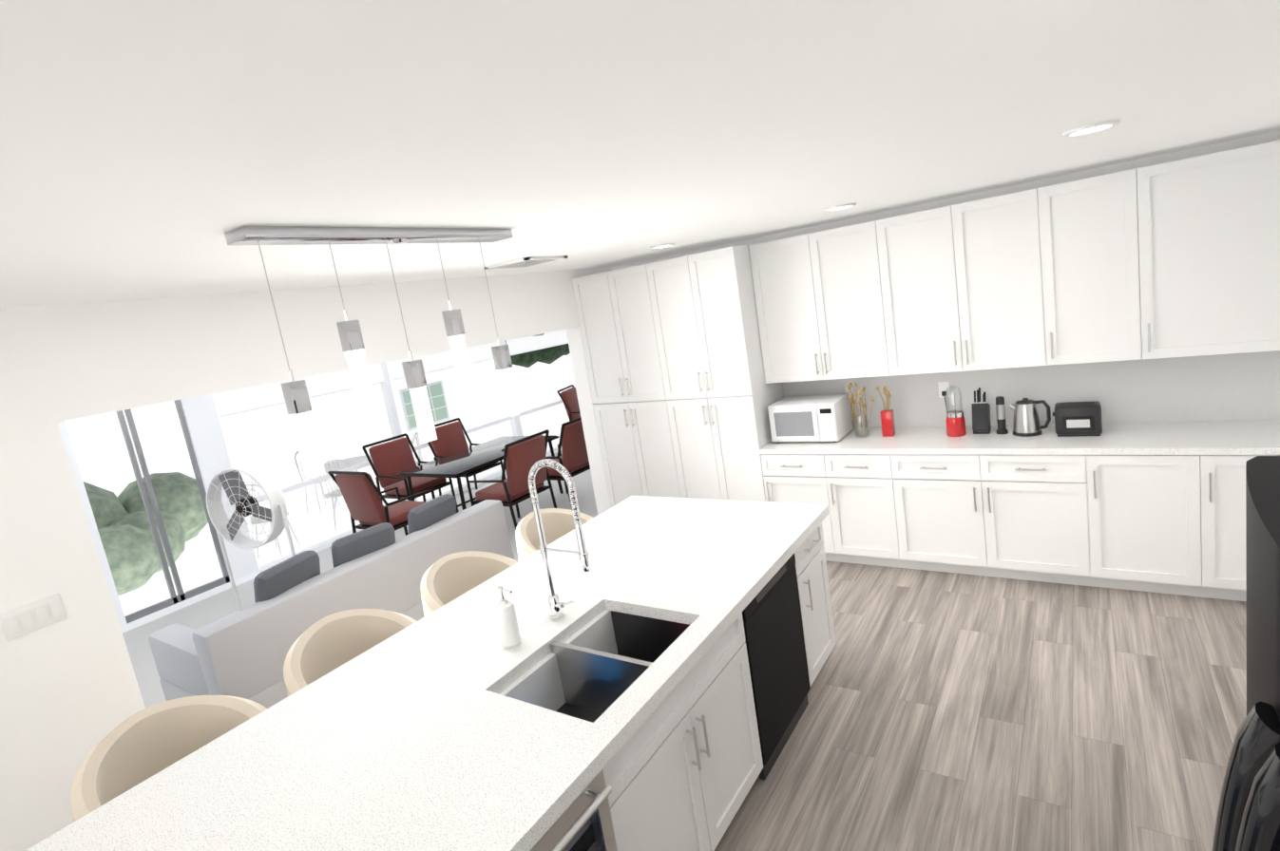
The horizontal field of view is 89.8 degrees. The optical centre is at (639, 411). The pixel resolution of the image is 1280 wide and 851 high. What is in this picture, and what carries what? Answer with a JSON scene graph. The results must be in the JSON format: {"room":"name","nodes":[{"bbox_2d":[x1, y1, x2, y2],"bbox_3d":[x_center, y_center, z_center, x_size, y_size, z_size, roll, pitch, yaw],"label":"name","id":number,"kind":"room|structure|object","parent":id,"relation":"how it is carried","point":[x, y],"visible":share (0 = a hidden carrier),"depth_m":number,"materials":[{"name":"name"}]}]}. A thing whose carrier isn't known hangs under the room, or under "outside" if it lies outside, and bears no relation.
{"room":"kitchen","nodes":[
{"label":"kitchen","id":0,"kind":"room"},
{"bbox_2d":[0,267,611,850],"bbox_3d":[-2.686,0.900,2.553,0.160,2.520,9.620,-3,11,35],"label":"wall","id":1,"kind":"structure","parent":0,"point":[70,696],"depth_m":2.85,"materials":[{"name":"white paint"}]},
{"bbox_2d":[0,593,67,641],"bbox_3d":[-2.510,0.852,2.662,0.008,0.116,0.190,-3,11,35],"label":"switch plate","id":2,"kind":"object","parent":1,"relation":"attached to","point":[28,619],"visible":1,"depth_m":2.66,"materials":[{"name":"white plastic"}]},
{"bbox_2d":[57,340,563,632],"bbox_3d":[-3.469,0.247,7.553,0.120,2.420,11.600,-3,11,35],"label":"windows","id":3,"kind":"structure","parent":0,"point":[203,436],"depth_m":6.27,"materials":[{"name":"grey"}]},
{"bbox_2d":[214,380,290,417],"bbox_3d":[-3.997,-0.142,6.691,0.024,0.241,0.755,-3,11,35],"label":"shades","id":4,"kind":"object","parent":3,"relation":"attached to","point":[245,399],"depth_m":6.64,"materials":[{"name":"grey fabric"}]},
{"bbox_2d":[294,368,353,398],"bbox_3d":[-3.585,-0.307,7.298,0.024,0.241,0.643,-3,11,35],"label":"shades","id":5,"kind":"object","parent":3,"relation":"attached to","point":[329,383],"depth_m":7.33,"materials":[{"name":"grey fabric"}]},
{"bbox_2d":[367,362,384,384],"bbox_3d":[-3.223,-0.452,7.830,0.024,0.241,0.183,-3,11,35],"label":"shades","id":6,"kind":"object","parent":3,"relation":"attached to","point":[375,372],"depth_m":7.83,"materials":[{"name":"grey"}]},
{"bbox_2d":[387,350,454,381],"bbox_3d":[-2.846,-0.604,8.386,0.024,0.241,1.012,-3,11,35],"label":"shades","id":7,"kind":"object","parent":3,"relation":"attached to","point":[443,360],"depth_m":8.47,"materials":[{"name":"grey fabric"}]},
{"bbox_2d":[466,342,497,363],"bbox_3d":[-2.256,-0.842,9.256,0.024,0.241,0.583,-3,11,35],"label":"shades","id":8,"kind":"object","parent":3,"relation":"attached to","point":[483,353],"depth_m":9.21,"materials":[{"name":"grey fabric"}]},
{"bbox_2d":[506,329,568,355],"bbox_3d":[-1.614,-1.100,10.202,0.024,0.241,1.390,-3,11,35],"label":"shades","id":9,"kind":"object","parent":3,"relation":"attached to","point":[521,345],"depth_m":10.16,"materials":[{"name":"grey fabric"}]},
{"bbox_2d":[0,0,1279,308],"bbox_3d":[-0.919,-0.464,0.982,4.950,0.100,9.620,-3,11,35],"label":"ceiling","id":10,"kind":"structure","parent":0,"point":[152,148],"depth_m":1.36,"materials":[{"name":"white paint"}]},
{"bbox_2d":[224,226,519,477],"bbox_3d":[-0.805,-0.262,2.304,0.120,0.754,1.050,-3,11,35],"label":"pendant light","id":11,"kind":"object","parent":10,"relation":"hanging from","point":[296,399],"visible":1,"depth_m":2.12,"materials":[{"name":"silver metal"}]},
{"bbox_2d":[483,255,567,269],"bbox_3d":[-0.731,-0.954,4.128,0.380,0.017,0.380,-3,11,35],"label":"ceiling vent","id":12,"kind":"object","parent":10,"relation":"in","point":[525,262],"visible":1,"depth_m":4.06,"materials":[{"name":"white metal"}]},
{"bbox_2d":[649,243,674,248],"bbox_3d":[0.159,-1.165,4.532,0.176,0.012,0.176,-3,11,35],"label":"recessed light","id":13,"kind":"object","parent":10,"relation":"in","point":[661,245],"visible":1,"depth_m":4.48,"materials":[{"name":"white plastic"}]},
{"bbox_2d":[825,203,856,210],"bbox_3d":[1.188,-1.206,3.797,0.176,0.012,0.176,-3,11,35],"label":"recessed light","id":14,"kind":"object","parent":10,"relation":"in","point":[841,206],"visible":1,"depth_m":3.75,"materials":[{"name":"white plastic"}]},
{"bbox_2d":[1062,119,1119,136],"bbox_3d":[1.677,-1.051,2.392,0.176,0.012,0.176,-3,11,35],"label":"recessed light","id":15,"kind":"object","parent":10,"relation":"in","point":[1091,128],"visible":1,"depth_m":2.37,"materials":[{"name":"white plastic"}]},
{"bbox_2d":[122,450,1246,850],"bbox_3d":[-0.634,1.605,4.290,8.390,0.050,14.360,-3,11,35],"label":"floor","id":16,"kind":"structure","parent":0,"point":[948,712],"depth_m":2.99,"materials":[{"name":"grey wood"}]},
{"bbox_2d":[70,695,267,821],"bbox_3d":[-1.551,1.563,2.308,0.580,0.975,0.624,-4,11,29],"label":"stool","id":17,"kind":"object","parent":16,"relation":"on","point":[135,750],"visible":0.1,"depth_m":2.35,"materials":[{"name":"fabric"}]},
{"bbox_2d":[205,464,296,611],"bbox_3d":[-2.927,1.100,4.968,0.720,1.413,0.690,-6,10,17],"label":"fan","id":18,"kind":"object","parent":16,"relation":"on","point":[238,494],"depth_m":4.85,"materials":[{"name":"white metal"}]},
{"bbox_2d":[148,494,514,708],"bbox_3d":[-2.080,1.274,4.691,0.940,0.914,2.250,-3,11,35],"label":"sofa","id":19,"kind":"object","parent":16,"relation":"on","point":[242,653],"visible":0.71,"depth_m":4.03,"materials":[{"name":"grey fabric"}]},
{"bbox_2d":[283,609,416,697],"bbox_3d":[-1.171,1.410,2.868,0.580,0.975,0.624,-2,12,37],"label":"stool","id":20,"kind":"object","parent":16,"relation":"on","point":[323,647],"visible":0.06,"depth_m":2.94,"materials":[{"name":"fabric"}]},
{"bbox_2d":[327,471,435,535],"bbox_3d":[-2.541,0.997,6.490,0.632,1.018,0.702,-3,11,35],"label":"patio chair","id":21,"kind":"object","parent":16,"relation":"on","point":[361,493],"visible":0.81,"depth_m":6.23,"materials":[{"name":"red fabric"}]},
{"bbox_2d":[362,433,458,513],"bbox_3d":[-2.751,0.827,7.720,0.702,1.018,0.632,-3,11,35],"label":"patio chair","id":22,"kind":"object","parent":16,"relation":"on","point":[391,460],"visible":0.65,"depth_m":7.68,"materials":[{"name":"red fabric"}]},
{"bbox_2d":[427,418,505,496],"bbox_3d":[-2.285,0.640,8.406,0.702,1.018,0.632,-3,11,35],"label":"patio chair","id":23,"kind":"object","parent":16,"relation":"on","point":[450,439],"visible":0.38,"depth_m":8.46,"materials":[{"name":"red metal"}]},
{"bbox_2d":[420,551,518,616],"bbox_3d":[-0.789,1.256,3.432,0.580,0.975,0.624,-3,11,32],"label":"stool","id":24,"kind":"object","parent":16,"relation":"on","point":[446,580],"visible":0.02,"depth_m":3.51,"materials":[{"name":"fabric"}]},
{"bbox_2d":[396,435,563,510],"bbox_3d":[-1.799,0.847,7.574,1.000,0.731,1.640,-3,11,35],"label":"dining table","id":25,"kind":"object","parent":16,"relation":"on","point":[457,466],"visible":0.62,"depth_m":7.20,"materials":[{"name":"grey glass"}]},
{"bbox_2d":[466,429,557,530],"bbox_3d":[-1.329,0.764,6.737,0.702,1.018,0.632,-3,11,35],"label":"patio chair","id":26,"kind":"object","parent":16,"relation":"on","point":[523,456],"visible":0.9,"depth_m":6.50,"materials":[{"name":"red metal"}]},
{"bbox_2d":[515,508,593,561],"bbox_3d":[-0.410,1.104,3.990,0.580,0.975,0.624,-2,12,36],"label":"stool","id":27,"kind":"object","parent":16,"relation":"on","point":[558,524],"visible":0.08,"depth_m":4.09,"materials":[{"name":"fabric"}]},
{"bbox_2d":[531,417,590,510],"bbox_3d":[-0.863,0.577,7.423,0.702,1.018,0.632,-3,11,35],"label":"patio chair","id":28,"kind":"object","parent":16,"relation":"on","point":[573,460],"visible":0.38,"depth_m":7.12,"materials":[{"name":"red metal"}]},
{"bbox_2d":[556,384,580,420],"bbox_3d":[-0.815,0.078,10.390,0.702,1.018,0.632,-6,10,18],"label":"patio chair","id":29,"kind":"object","parent":16,"relation":"on","point":[569,398],"visible":0.29,"depth_m":10.25,"materials":[{"name":"red fabric"}]},
{"bbox_2d":[571,263,681,508],"bbox_3d":[0.081,-0.039,5.793,0.774,2.450,0.619,-3,11,35],"label":"tall cabinet","id":30,"kind":"object","parent":16,"relation":"on","point":[616,316],"depth_m":5.50,"materials":[{"name":"white wood"}]},
{"bbox_2d":[523,511,836,850],"bbox_3d":[0.039,1.320,2.522,0.666,0.870,2.950,-3,11,35],"label":"kitchen island","id":31,"kind":"object","parent":16,"relation":"on","point":[678,780],"depth_m":2.45,"materials":[{"name":"white wood"}]},
{"bbox_2d":[25,496,728,850],"bbox_3d":[-0.605,0.913,2.774,0.730,0.050,3.130,-3,11,35],"label":"island countertop","id":32,"kind":"structure","parent":31,"relation":"on","point":[257,785],"depth_m":2.21,"materials":[{"name":"white stone"}]},
{"bbox_2d":[495,586,521,649],"bbox_3d":[-0.514,0.796,2.494,0.094,0.239,0.077,-3,11,35],"label":"soap dispenser","id":33,"kind":"object","parent":32,"relation":"on","point":[507,624],"visible":0.98,"depth_m":2.48,"materials":[{"name":"white ceramic"}]},
{"bbox_2d":[276,500,827,850],"bbox_3d":[-0.069,0.925,2.414,0.600,0.124,3.130,-3,11,35],"label":"island countertop","id":34,"kind":"structure","parent":31,"relation":"on","point":[499,768],"depth_m":1.93,"materials":[{"name":"white stone"}]},
{"bbox_2d":[527,458,591,620],"bbox_3d":[-0.320,0.523,2.576,0.262,0.685,0.066,-3,11,35],"label":"faucet","id":35,"kind":"object","parent":34,"relation":"on","point":[555,605],"visible":1,"depth_m":2.58,"materials":[{"name":"silver metal"}]},
{"bbox_2d":[489,602,694,720],"bbox_3d":[-0.129,1.018,2.393,0.504,0.256,0.714,-3,11,35],"label":"sink","id":36,"kind":"object","parent":34,"relation":"in","point":[583,670],"depth_m":2.48,"materials":[{"name":"silver metal"}]},
{"bbox_2d":[647,245,783,501],"bbox_3d":[0.717,-0.067,5.354,0.773,2.450,0.619,-3,11,35],"label":"tall cabinet","id":37,"kind":"object","parent":16,"relation":"on","point":[684,395],"depth_m":5.03,"materials":[{"name":"white wood"}]},
{"bbox_2d":[759,453,845,562],"bbox_3d":[1.387,0.676,5.102,0.557,0.875,0.619,-3,11,35],"label":"base cabinet","id":38,"kind":"object","parent":16,"relation":"on","point":[791,478],"depth_m":4.79,"materials":[{"name":"white wood"}]},
{"bbox_2d":[834,453,910,569],"bbox_3d":[1.757,0.660,4.846,0.577,0.875,0.619,-3,11,35],"label":"base cabinet","id":39,"kind":"object","parent":16,"relation":"on","point":[872,507],"depth_m":4.56,"materials":[{"name":"white wood"}]},
{"bbox_2d":[898,453,1108,588],"bbox_3d":[2.399,0.632,4.403,1.217,0.875,0.619,-3,11,35],"label":"base cabinet","id":40,"kind":"object","parent":16,"relation":"on","point":[1036,517],"depth_m":4.08,"materials":[{"name":"white wood"}]},
{"bbox_2d":[758,419,1279,453],"bbox_3d":[2.349,0.186,4.308,3.076,0.040,0.630,-3,11,35],"label":"countertop","id":41,"kind":"structure","parent":40,"relation":"on","point":[1170,435],"depth_m":3.94,"materials":[{"name":"white stone"}]},
{"bbox_2d":[767,393,852,442],"bbox_3d":[1.324,0.059,4.996,0.520,0.300,0.394,-3,11,35],"label":"microwave","id":42,"kind":"object","parent":41,"relation":"on","point":[818,418],"visible":1,"depth_m":4.85,"materials":[{"name":"white plastic"}]},
{"bbox_2d":[847,382,874,438],"bbox_3d":[1.648,-0.015,4.770,0.171,0.417,0.108,-3,11,35],"label":"vase","id":43,"kind":"object","parent":41,"relation":"on","point":[854,402],"visible":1,"depth_m":4.76,"materials":[{"name":"clear glass"}]},
{"bbox_2d":[875,385,895,437],"bbox_3d":[1.787,-0.005,4.685,0.100,0.382,0.097,-3,11,35],"label":"vase","id":44,"kind":"object","parent":41,"relation":"on","point":[888,422],"visible":1,"depth_m":4.67,"materials":[{"name":"red"}]},
{"bbox_2d":[945,385,966,437],"bbox_3d":[2.168,-0.003,4.427,0.124,0.345,0.124,-3,11,35],"label":"blender","id":45,"kind":"object","parent":41,"relation":"on","point":[955,421],"visible":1,"depth_m":4.40,"materials":[{"name":"red plastic"}]},
{"bbox_2d":[971,387,991,434],"bbox_3d":[2.335,-0.006,4.404,0.100,0.306,0.158,-3,11,35],"label":"knife block","id":46,"kind":"object","parent":41,"relation":"on","point":[981,418],"visible":1,"depth_m":4.38,"materials":[{"name":"black plastic"}]},
{"bbox_2d":[995,396,1008,434],"bbox_3d":[2.418,0.026,4.303,0.068,0.250,0.068,-3,11,35],"label":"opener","id":47,"kind":"object","parent":41,"relation":"on","point":[1001,414],"visible":1,"depth_m":4.29,"materials":[{"name":"black plastic"}]},
{"bbox_2d":[1009,398,1050,437],"bbox_3d":[2.545,0.030,4.192,0.228,0.239,0.164,-3,11,35],"label":"kettle","id":48,"kind":"object","parent":41,"relation":"on","point":[1026,422],"visible":1,"depth_m":4.15,"materials":[{"name":"silver metal"}]},
{"bbox_2d":[1052,401,1102,437],"bbox_3d":[2.746,0.048,4.039,0.252,0.192,0.176,-3,11,35],"label":"toaster","id":49,"kind":"object","parent":41,"relation":"on","point":[1075,419],"visible":1,"depth_m":3.97,"materials":[{"name":"black plastic"}]},
{"bbox_2d":[1100,453,1218,598],"bbox_3d":[3.061,0.603,3.946,0.627,0.875,0.619,-3,11,35],"label":"base cabinet","id":50,"kind":"object","parent":16,"relation":"on","point":[1145,491],"depth_m":3.65,"materials":[{"name":"white wood"}]},
{"bbox_2d":[1211,456,1279,850],"bbox_3d":[1.165,0.990,0.653,0.875,1.767,0.908,-3,11,35],"label":"refrigerator","id":51,"kind":"object","parent":16,"relation":"on","point":[1248,816],"visible":1,"depth_m":0.82,"materials":[{"name":"black metal"}]},
{"bbox_2d":[1218,453,1279,601],"bbox_3d":[3.455,0.585,3.674,0.566,0.875,0.619,-3,11,35],"label":"base cabinet","id":52,"kind":"object","parent":16,"relation":"on","point":[1232,467],"depth_m":3.48,"materials":[{"name":"white wood"}]},
{"bbox_2d":[844,387,855,399],"bbox_3d":[1.666,-0.040,5.076,0.070,0.295,0.020,-3,11,35],"label":"electrical outlet plate","id":53,"kind":"object","parent":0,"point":[847,391],"depth_m":5.06,"materials":[{"name":"white plastic"}]},
{"bbox_2d":[937,382,950,411],"bbox_3d":[2.225,-0.065,4.690,0.070,0.295,0.020,-3,11,35],"label":"electrical outlet plate","id":54,"kind":"object","parent":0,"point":[943,388],"depth_m":4.68,"materials":[{"name":"white plastic"}]},
{"bbox_2d":[611,131,1279,270],"bbox_3d":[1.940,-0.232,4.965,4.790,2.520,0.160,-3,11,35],"label":"crown molding","id":55,"kind":"structure","parent":0,"point":[1185,154],"depth_m":4.20,"materials":[{"name":"white paint"}]},
{"bbox_2d":[748,218,900,383],"bbox_3d":[1.415,-0.797,4.848,0.997,1.080,0.349,-3,11,35],"label":"upper cabinet","id":56,"kind":"object","parent":55,"relation":"attached to","point":[824,299],"depth_m":4.68,"materials":[{"name":"white wood"}]},
{"bbox_2d":[885,185,1060,375],"bbox_3d":[2.163,-0.830,4.331,1.057,1.080,0.349,-3,11,35],"label":"upper cabinet","id":57,"kind":"object","parent":55,"relation":"attached to","point":[975,281],"depth_m":4.13,"materials":[{"name":"white wood"}]},
{"bbox_2d":[1052,165,1159,364],"bbox_3d":[2.743,-0.855,3.931,0.587,1.080,0.349,-3,11,35],"label":"upper cabinet","id":58,"kind":"object","parent":55,"relation":"attached to","point":[1104,225],"depth_m":3.75,"materials":[{"name":"white wood"}]},
{"bbox_2d":[1151,139,1279,358],"bbox_3d":[3.211,-0.876,3.608,0.786,1.080,0.349,-3,11,35],"label":"upper cabinet","id":59,"kind":"object","parent":55,"relation":"attached to","point":[1176,258],"depth_m":3.47,"materials":[{"name":"white wood"}]},
{"label":"outside","id":60,"kind":"structure","parent":0,"visible":0},
{"bbox_2d":[118,413,569,616],"bbox_3d":[-5.962,1.599,9.862,6.700,0.050,22.000,-3,11,35],"label":"ground","id":61,"kind":"structure","parent":60,"point":[197,563],"depth_m":8.34,"materials":[{"name":"grey concrete"}]},
{"bbox_2d":[245,484,300,559],"bbox_3d":[-4.351,1.236,7.548,0.415,0.909,0.405,-7,9,10],"label":"bistro chair","id":62,"kind":"object","parent":61,"relation":"on","point":[261,522],"visible":0.33,"depth_m":7.45,"materials":[{"name":"white metal"}]},
{"bbox_2d":[294,450,340,513],"bbox_3d":[-4.712,0.996,9.344,0.405,0.909,0.415,-4,11,29],"label":"bistro chair","id":63,"kind":"object","parent":61,"relation":"on","point":[314,484],"visible":0.35,"depth_m":9.32,"materials":[{"name":"white metal"}]},
{"bbox_2d":[64,353,575,531],"bbox_3d":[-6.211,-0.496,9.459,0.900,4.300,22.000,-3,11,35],"label":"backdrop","id":64,"kind":"object","parent":61,"relation":"on","point":[264,439],"visible":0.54,"depth_m":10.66,"materials":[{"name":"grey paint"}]},
{"bbox_2d":[83,340,570,595],"bbox_3d":[-2.988,-1.075,11.605,2.651,3.602,14.750,-3,11,35],"label":"trees","id":65,"kind":"object","parent":61,"relation":"on","point":[127,540],"visible":0.23,"depth_m":7.35,"materials":[{"name":"green plant"}]},
{"bbox_2d":[319,459,350,531],"bbox_3d":[-3.855,1.037,8.275,0.415,0.909,0.405,-13,10,-24],"label":"bistro chair","id":66,"kind":"object","parent":61,"relation":"on","point":[332,495],"visible":0.5,"depth_m":8.14,"materials":[{"name":"white metal"}]},
{"bbox_2d":[324,455,371,517],"bbox_3d":[-4.059,1.060,9.043,0.840,0.684,0.840,-3,11,35],"label":"bistro table","id":67,"kind":"object","parent":61,"relation":"on","point":[353,461],"visible":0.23,"depth_m":8.95,"materials":[{"name":"white metal"}]},
{"bbox_2d":[410,432,422,466],"bbox_3d":[-3.359,0.779,9.362,0.405,0.909,0.415,-10,9,-7],"label":"bistro chair","id":68,"kind":"object","parent":61,"relation":"on","point":[417,444],"visible":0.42,"depth_m":9.33,"materials":[{"name":"white metal"}]}
]}

